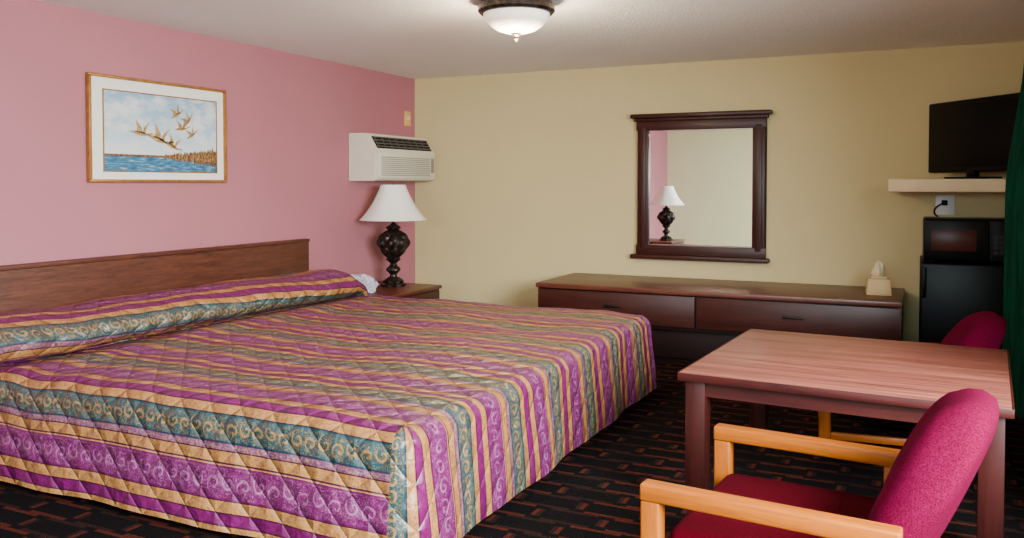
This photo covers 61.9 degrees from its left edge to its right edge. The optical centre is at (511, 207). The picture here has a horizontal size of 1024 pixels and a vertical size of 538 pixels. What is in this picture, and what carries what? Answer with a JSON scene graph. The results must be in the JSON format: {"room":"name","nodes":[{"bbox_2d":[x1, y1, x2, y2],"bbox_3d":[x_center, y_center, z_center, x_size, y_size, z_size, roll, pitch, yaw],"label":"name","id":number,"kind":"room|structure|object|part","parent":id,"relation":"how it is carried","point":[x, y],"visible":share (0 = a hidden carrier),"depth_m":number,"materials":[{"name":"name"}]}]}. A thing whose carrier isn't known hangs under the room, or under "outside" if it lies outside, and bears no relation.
{"room":"hotel room","nodes":[
{"label":"hotel room","id":0,"kind":"room"},
{"bbox_2d":[0,0,414,282],"bbox_3d":[-2.833,0.049,3.880,0.144,2.226,9.064,1,2,25],"label":"wall","id":1,"kind":"structure","parent":0,"point":[291,118],"depth_m":5.37,"materials":[{"name":"pink paint"}]},
{"bbox_2d":[85,72,226,182],"bbox_3d":[-2.115,-0.457,5.170,0.031,0.607,1.037,1,2,25],"label":"framed picture","id":2,"kind":"object","parent":1,"relation":"attached to","point":[138,130],"visible":1,"depth_m":5.11,"materials":[{"name":"paint"}]},
{"bbox_2d":[104,90,215,171],"bbox_3d":[-2.110,-0.448,5.180,0.003,0.454,0.848,1,2,25],"label":"print","id":3,"kind":"object","parent":2,"relation":"attached to","point":[145,130],"depth_m":5.14,"materials":[{"name":"paper"}]},
{"bbox_2d":[349,133,434,180],"bbox_3d":[-0.994,-0.421,7.244,0.283,0.386,0.924,1,2,25],"label":"air conditioner","id":4,"kind":"object","parent":1,"relation":"attached to","point":[372,157],"visible":1,"depth_m":6.96,"materials":[{"name":"beige plastic"}]},
{"bbox_2d":[371,136,431,151],"bbox_3d":[-0.919,-0.538,7.205,0.070,0.102,0.840,1,2,25],"label":"air vent","id":5,"kind":"object","parent":4,"relation":"attached to","point":[381,143],"depth_m":7.15,"materials":[{"name":"black plastic"}]},
{"bbox_2d":[381,156,429,175],"bbox_3d":[-0.882,-0.345,7.159,0.006,0.152,0.744,1,2,25],"label":"grille","id":6,"kind":"object","parent":4,"relation":"attached to","point":[390,165],"depth_m":7.14,"materials":[{"name":"beige plastic"}]},
{"bbox_3d":[-0.875,-0.351,7.193,0.013,0.202,0.870,1,2,25],"label":"intake panel","id":7,"kind":"part","parent":4,"relation":"part of","materials":[{"name":"beige plastic"}]},
{"bbox_3d":[-0.702,-0.371,7.538,0.006,0.126,0.048,1,2,25],"label":"control panel","id":8,"kind":"part","parent":4,"relation":"part of","materials":[{"name":"beige plastic"}]},
{"bbox_2d":[404,111,410,126],"bbox_3d":[-0.932,-0.799,7.659,0.031,0.132,0.091,1,2,25],"label":"switch plate","id":9,"kind":"object","parent":1,"relation":"attached to","point":[407,115],"visible":1,"depth_m":7.65,"materials":[{"name":"beige plastic"}]},
{"bbox_2d":[0,360,1023,537],"bbox_3d":[-0.557,1.264,2.833,5.182,0.144,9.064,1,2,25],"label":"floor","id":10,"kind":"structure","parent":0,"point":[593,491],"depth_m":3.61,"materials":[{"name":"carpet"}]},
{"bbox_2d":[0,239,655,537],"bbox_3d":[-0.949,0.701,4.502,2.741,0.839,2.979,1,2,25],"label":"bed","id":11,"kind":"object","parent":10,"relation":"on","point":[240,389],"visible":1,"depth_m":3.53,"materials":[{"name":"fabric"}]},
{"bbox_3d":[-2.163,0.686,5.060,0.064,0.839,2.946,1,2,25],"label":"headboard","id":12,"kind":"part","parent":11,"relation":"part of","materials":[{"name":"brown wood"}]},
{"bbox_2d":[351,274,378,292],"bbox_3d":[-1.157,0.573,6.506,0.238,0.140,0.349,1,2,25],"label":"pillow","id":13,"kind":"object","parent":11,"relation":"on","point":[368,281],"visible":0.36,"depth_m":6.46,"materials":[{"name":"white fabric"}]},
{"bbox_2d":[368,281,441,298],"bbox_3d":[-1.024,0.859,6.776,0.632,0.444,0.816,1,2,25],"label":"nightstand","id":14,"kind":"object","parent":10,"relation":"on","point":[410,290],"visible":0.12,"depth_m":6.76,"materials":[{"name":"brown wood"}]},
{"bbox_2d":[360,184,426,286],"bbox_3d":[-0.964,0.217,6.935,0.551,0.828,0.551,1,2,25],"label":"table lamp","id":15,"kind":"object","parent":14,"relation":"on","point":[393,202],"visible":1,"depth_m":6.83,"materials":[{"name":"brown metal"}]},
{"bbox_3d":[-0.964,-0.045,6.928,0.551,0.284,0.551,1,2,25],"label":"lamp shade","id":16,"kind":"part","parent":15,"relation":"part of","materials":[{"name":"white fabric"}]},
{"bbox_3d":[-0.760,0.762,6.648,0.017,0.159,0.756,1,2,25],"label":"drawer","id":17,"kind":"part","parent":14,"relation":"part of","materials":[{"name":"brown wood"}]},
{"bbox_2d":[536,273,904,363],"bbox_3d":[1.481,0.831,6.244,2.508,0.530,0.810,1,2,25],"label":"dresser","id":18,"kind":"object","parent":10,"relation":"on","point":[689,319],"visible":0.67,"depth_m":5.93,"materials":[{"name":"brown wood"}]},
{"bbox_3d":[0.724,0.712,6.161,0.132,0.017,0.017,1,2,25],"label":"handle","id":19,"kind":"part","parent":18,"relation":"part of","materials":[{"name":"metal"}]},
{"bbox_3d":[0.733,0.720,6.179,1.181,0.216,0.022,1,2,25],"label":"drawer","id":20,"kind":"part","parent":18,"relation":"part of","materials":[{"name":"brown wood"}]},
{"bbox_3d":[1.497,0.957,6.282,2.436,0.204,0.710,1,2,25],"label":"panel","id":21,"kind":"part","parent":18,"relation":"part of","materials":[{"name":"brown wood"}]},
{"bbox_3d":[1.851,0.727,5.626,0.132,0.017,0.017,1,2,25],"label":"handle","id":22,"kind":"part","parent":18,"relation":"part of","materials":[{"name":"metal"}]},
{"bbox_3d":[1.859,0.735,5.645,1.284,0.216,0.022,1,2,25],"label":"drawer","id":23,"kind":"part","parent":18,"relation":"part of","materials":[{"name":"brown wood"}]},
{"bbox_2d":[865,260,891,295],"bbox_3d":[2.454,0.466,5.718,0.157,0.228,0.131,1,2,20],"label":"tissue box","id":24,"kind":"object","parent":18,"relation":"on","point":[878,284],"visible":1,"depth_m":5.67,"materials":[{"name":"beige cardboard"}]},
{"bbox_3d":[2.454,0.461,5.718,0.101,0.017,0.086,1,2,20],"label":"lid","id":25,"kind":"part","parent":24,"relation":"part of","materials":[{"name":"beige cardboard"}]},
{"bbox_3d":[2.598,0.862,5.730,0.036,0.497,0.758,1,2,25],"label":"panel","id":26,"kind":"part","parent":18,"relation":"part of","materials":[{"name":"brown wood"}]},
{"bbox_2d":[640,388,998,537],"bbox_3d":[0.878,0.840,2.387,0.833,0.728,0.691,1,2,31],"label":"armchair","id":27,"kind":"object","parent":10,"relation":"on","point":[926,481],"visible":1,"depth_m":2.17,"materials":[{"name":"red fabric"}]},
{"bbox_3d":[0.381,0.997,2.318,0.054,0.418,0.049,1,2,31],"label":"leg","id":28,"kind":"part","parent":27,"relation":"part of","materials":[{"name":"brown wood"}]},
{"bbox_3d":[0.709,0.982,2.864,0.054,0.418,0.049,1,2,31],"label":"leg","id":29,"kind":"part","parent":27,"relation":"part of","materials":[{"name":"brown wood"}]},
{"bbox_3d":[0.633,0.770,2.160,0.646,0.046,0.054,1,2,31],"label":"armrest","id":30,"kind":"part","parent":27,"relation":"part of","materials":[{"name":"brown wood"}]},
{"bbox_3d":[0.801,0.905,2.435,0.552,0.102,0.557,1,2,31],"label":"seat","id":31,"kind":"part","parent":27,"relation":"part of","materials":[{"name":"red fabric"}]},
{"bbox_3d":[0.962,0.755,2.706,0.646,0.046,0.054,1,2,31],"label":"armrest","id":32,"kind":"part","parent":27,"relation":"part of","materials":[{"name":"brown wood"}]},
{"bbox_3d":[1.159,0.990,2.594,0.054,0.418,0.049,1,2,31],"label":"leg","id":33,"kind":"part","parent":27,"relation":"part of","materials":[{"name":"brown wood"}]},
{"bbox_3d":[1.101,0.703,2.249,0.311,0.446,0.583,1,2,31],"label":"backrest","id":34,"kind":"part","parent":27,"relation":"part of","materials":[{"name":"red fabric"}]},
{"bbox_2d":[678,329,1014,537],"bbox_3d":[1.416,0.901,3.551,1.132,0.540,1.152,1,2,29],"label":"dining table","id":35,"kind":"object","parent":10,"relation":"on","point":[866,377],"visible":0.9,"depth_m":3.30,"materials":[{"name":"laminate"}]},
{"bbox_3d":[0.728,0.921,3.351,0.078,0.512,0.078,1,2,29],"label":"leg","id":36,"kind":"part","parent":35,"relation":"part of","materials":[{"name":"brown wood"}]},
{"bbox_3d":[1.230,0.896,4.243,0.078,0.512,0.078,1,2,29],"label":"leg","id":37,"kind":"part","parent":35,"relation":"part of","materials":[{"name":"brown wood"}]},
{"bbox_3d":[1.603,0.935,2.859,0.078,0.512,0.078,1,2,29],"label":"leg","id":38,"kind":"part","parent":35,"relation":"part of","materials":[{"name":"brown wood"}]},
{"bbox_2d":[818,311,1006,445],"bbox_3d":[1.961,0.828,4.232,0.833,0.648,0.691,1,2,20],"label":"armchair","id":39,"kind":"object","parent":10,"relation":"on","point":[984,329],"visible":0.23,"depth_m":4.00,"materials":[{"name":"red fabric"}]},
{"bbox_3d":[1.489,0.963,4.066,0.054,0.389,0.049,1,2,20],"label":"leg","id":40,"kind":"part","parent":39,"relation":"part of","materials":[{"name":"brown wood"}]},
{"bbox_3d":[2.207,0.690,4.140,0.311,0.366,0.583,1,2,20],"label":"backrest","id":41,"kind":"part","parent":39,"relation":"part of","materials":[{"name":"red fabric"}]},
{"bbox_2d":[919,255,1003,348],"bbox_3d":[2.951,0.727,5.583,0.523,0.774,0.622,1,2,25],"label":"mini fridge","id":42,"kind":"object","parent":10,"relation":"on","point":[949,291],"visible":0.38,"depth_m":5.35,"materials":[{"name":"black plastic"}]},
{"bbox_3d":[2.608,0.474,5.408,0.024,0.192,0.024,1,2,25],"label":"handle","id":43,"kind":"part","parent":42,"relation":"part of","materials":[{"name":"black plastic"}]},
{"bbox_2d":[922,216,1004,263],"bbox_3d":[2.939,0.204,5.531,0.502,0.274,0.461,1,2,25],"label":"microwave","id":44,"kind":"object","parent":42,"relation":"on","point":[973,239],"visible":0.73,"depth_m":5.34,"materials":[{"name":"black plastic"}]},
{"bbox_3d":[2.787,0.203,5.367,0.364,0.250,0.024,1,2,25],"label":"door","id":45,"kind":"part","parent":44,"relation":"part of","materials":[{"name":"black glass"}]},
{"bbox_3d":[3.013,0.206,5.259,0.128,0.250,0.024,1,2,25],"label":"control panel","id":46,"kind":"part","parent":44,"relation":"part of","materials":[{"name":"black plastic"}]},
{"bbox_2d":[38,0,1023,78],"bbox_3d":[-0.557,-1.105,2.767,5.182,0.144,9.064,1,2,25],"label":"ceiling","id":47,"kind":"structure","parent":0,"point":[414,39],"depth_m":5.25,"materials":[{"name":"white paint"}]},
{"bbox_2d":[478,0,554,41],"bbox_3d":[0.023,-0.974,4.460,0.403,0.211,0.403,1,2,25],"label":"ceiling light","id":48,"kind":"object","parent":47,"relation":"attached to","point":[516,18],"visible":1,"depth_m":4.34,"materials":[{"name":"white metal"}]},
{"bbox_2d":[415,41,1023,341],"bbox_3d":[1.355,-0.034,6.828,4.894,2.226,0.144,1,2,25],"label":"wall","id":49,"kind":"structure","parent":0,"point":[535,180],"depth_m":6.77,"materials":[{"name":"beige paint"}]},
{"bbox_2d":[630,109,772,263],"bbox_3d":[1.454,-0.165,6.644,1.092,1.154,0.096,1,2,25],"label":"wall mirror","id":50,"kind":"object","parent":49,"relation":"attached to","point":[702,176],"visible":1,"depth_m":6.64,"materials":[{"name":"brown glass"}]},
{"bbox_3d":[1.055,-0.161,6.850,0.094,1.014,0.061,1,2,25],"label":"rail","id":51,"kind":"part","parent":50,"relation":"part of","materials":[{"name":"brown wood"}]},
{"bbox_2d":[649,128,752,247],"bbox_3d":[1.463,-0.156,6.663,0.821,0.943,0.007,1,2,25],"label":"mirror glass","id":52,"kind":"object","parent":50,"relation":"on","point":[701,179],"depth_m":6.65,"materials":[{"name":"clear"}]},
{"bbox_3d":[1.453,-0.677,6.629,1.092,0.131,0.094,1,2,25],"label":"cornice","id":53,"kind":"part","parent":50,"relation":"part of","materials":[{"name":"brown wood"}]},
{"bbox_3d":[1.867,-0.150,6.465,0.092,1.014,0.061,1,2,25],"label":"rail","id":54,"kind":"part","parent":50,"relation":"part of","materials":[{"name":"brown wood"}]},
{"bbox_2d":[933,195,954,216],"bbox_3d":[3.000,0.000,5.931,0.134,0.179,0.066,1,2,25],"label":"wall outlet","id":55,"kind":"object","parent":49,"relation":"attached to","point":[945,204],"visible":0.89,"depth_m":5.94,"materials":[{"name":"white plastic"}]},
{"bbox_3d":[2.968,0.024,5.929,0.079,0.131,0.024,0,2,9],"label":"power cord","id":56,"kind":"part","parent":55,"relation":"part of","materials":[{"name":"black plastic"}]},
{"bbox_2d":[888,179,1005,191],"bbox_3d":[2.973,-0.148,5.602,0.908,0.084,0.674,1,2,25],"label":"wall shelf","id":57,"kind":"object","parent":49,"relation":"attached to","point":[894,185],"visible":0.98,"depth_m":5.35,"materials":[{"name":"beige laminate"}]},
{"bbox_2d":[928,92,1019,178],"bbox_3d":[2.929,-0.441,5.427,0.168,0.510,0.828,0,2,-12],"label":"television","id":58,"kind":"object","parent":57,"relation":"on","point":[973,136],"visible":0.88,"depth_m":5.42,"materials":[{"name":"black plastic"}]},
{"bbox_2d":[1003,66,1023,417],"bbox_3d":[2.464,0.105,3.883,0.247,2.066,2.160,1,2,25],"label":"curtain","id":59,"kind":"object","parent":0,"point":[1013,292],"visible":0.91,"depth_m":4.65,"materials":[{"name":"green fabric"}]}
]}

